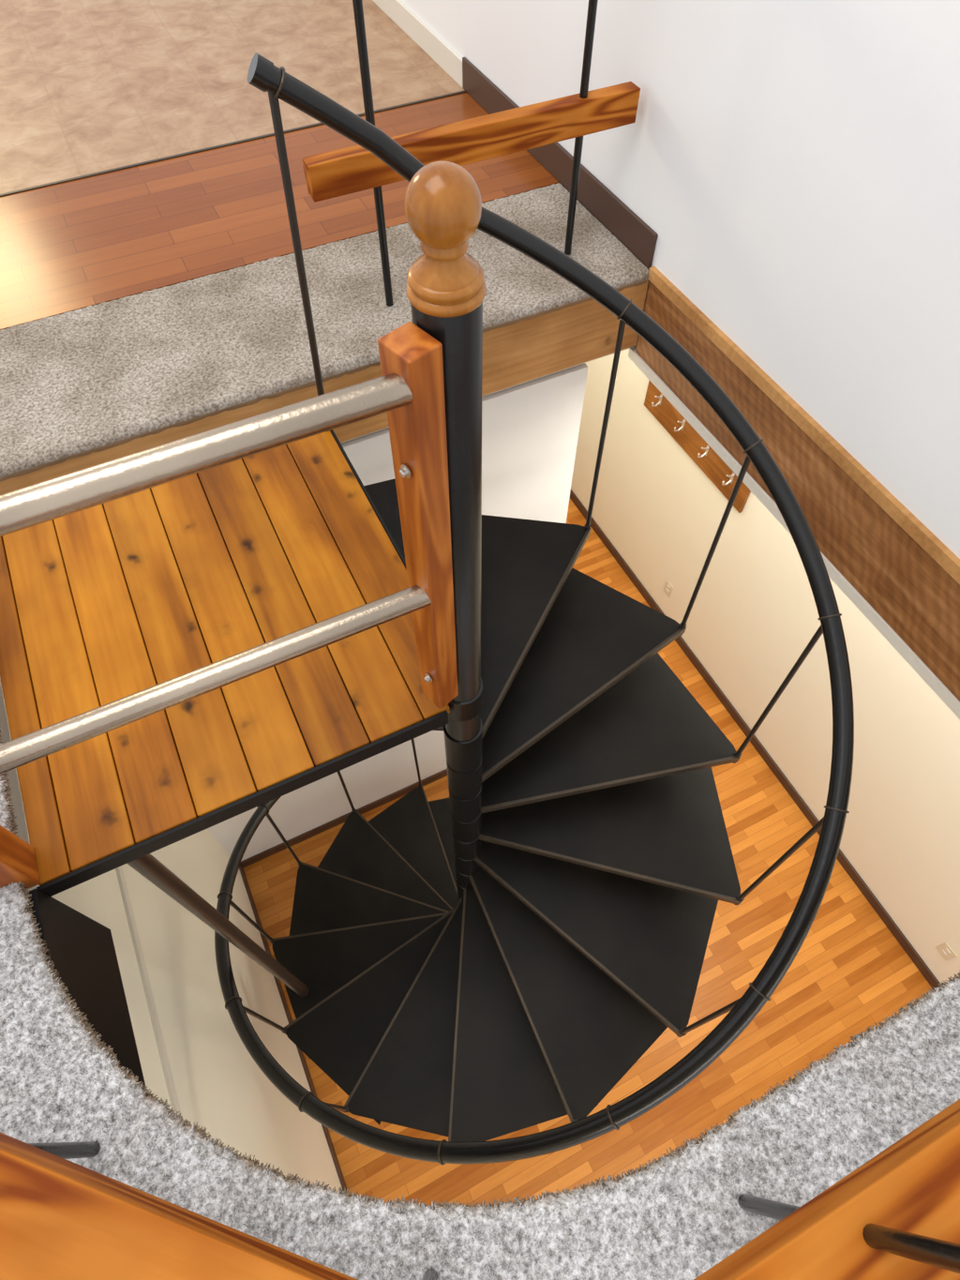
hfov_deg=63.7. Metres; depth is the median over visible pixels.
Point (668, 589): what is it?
wall outlet
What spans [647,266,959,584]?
trim
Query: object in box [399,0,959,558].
wall
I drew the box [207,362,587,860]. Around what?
wall
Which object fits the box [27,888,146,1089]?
door
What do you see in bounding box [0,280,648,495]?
fascia board
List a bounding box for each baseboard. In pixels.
[239,864,347,1191]
[240,768,447,868]
[372,0,658,268]
[569,489,942,990]
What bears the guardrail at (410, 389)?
on the landing platform
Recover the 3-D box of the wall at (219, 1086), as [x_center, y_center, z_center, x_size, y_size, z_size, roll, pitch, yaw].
[-0.543,2.461,2.516,0.120,3.080,4.757,-22,60,-14]
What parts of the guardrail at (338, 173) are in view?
metal rod, timber rail, metal rod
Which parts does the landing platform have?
support post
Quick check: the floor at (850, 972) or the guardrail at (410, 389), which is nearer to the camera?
the guardrail at (410, 389)
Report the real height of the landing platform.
3.400 m
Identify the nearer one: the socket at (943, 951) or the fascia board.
the fascia board
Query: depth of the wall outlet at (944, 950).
4.36 m
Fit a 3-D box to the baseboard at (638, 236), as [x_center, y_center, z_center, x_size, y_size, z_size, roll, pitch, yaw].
[-0.314,-2.822,3.538,0.014,0.115,4.045,-22,60,-14]
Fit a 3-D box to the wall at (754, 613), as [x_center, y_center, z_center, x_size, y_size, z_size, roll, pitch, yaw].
[1.947,-0.192,4.186,0.120,3.120,8.200,-22,60,-14]
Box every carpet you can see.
[0,182,648,481]
[0,729,959,1279]
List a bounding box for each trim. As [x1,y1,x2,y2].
[0,90,466,196]
[115,865,181,1118]
[628,346,959,719]
[635,281,959,701]
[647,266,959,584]
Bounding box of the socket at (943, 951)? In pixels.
[940,948,950,955]
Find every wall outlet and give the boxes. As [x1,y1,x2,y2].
[663,580,673,597]
[935,942,957,960]
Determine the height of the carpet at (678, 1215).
0.060 m
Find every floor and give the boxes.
[0,0,562,330]
[243,497,933,1206]
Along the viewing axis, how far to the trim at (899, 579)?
2.25 m
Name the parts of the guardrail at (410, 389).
wooden post, pipe rail, pipe rail, wooden post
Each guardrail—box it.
[0,321,458,888]
[0,1099,959,1279]
[301,0,640,306]
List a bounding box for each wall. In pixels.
[0,677,342,1192]
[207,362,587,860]
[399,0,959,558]
[571,348,959,985]
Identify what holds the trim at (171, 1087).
attached to the wall at (219, 1086)
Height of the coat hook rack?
0.250 m
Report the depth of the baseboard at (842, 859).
5.31 m
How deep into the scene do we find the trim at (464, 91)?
3.02 m
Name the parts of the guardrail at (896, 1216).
metal rod, timber rail, metal rod, timber rail, metal rod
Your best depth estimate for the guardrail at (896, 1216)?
0.84 m
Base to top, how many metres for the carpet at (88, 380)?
0.056 m
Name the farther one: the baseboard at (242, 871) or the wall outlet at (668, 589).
the wall outlet at (668, 589)
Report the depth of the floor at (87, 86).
3.09 m
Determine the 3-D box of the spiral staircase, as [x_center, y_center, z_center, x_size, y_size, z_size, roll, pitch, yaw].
[-0.050,0.707,2.760,1.888,4.552,1.907,-22,60,-14]
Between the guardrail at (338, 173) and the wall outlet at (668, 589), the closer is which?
the guardrail at (338, 173)
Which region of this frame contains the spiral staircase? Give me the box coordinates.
[214,52,854,1165]
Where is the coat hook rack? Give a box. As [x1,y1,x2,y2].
[644,380,751,512]
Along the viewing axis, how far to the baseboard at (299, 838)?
5.08 m
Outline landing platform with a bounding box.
[0,429,450,996]

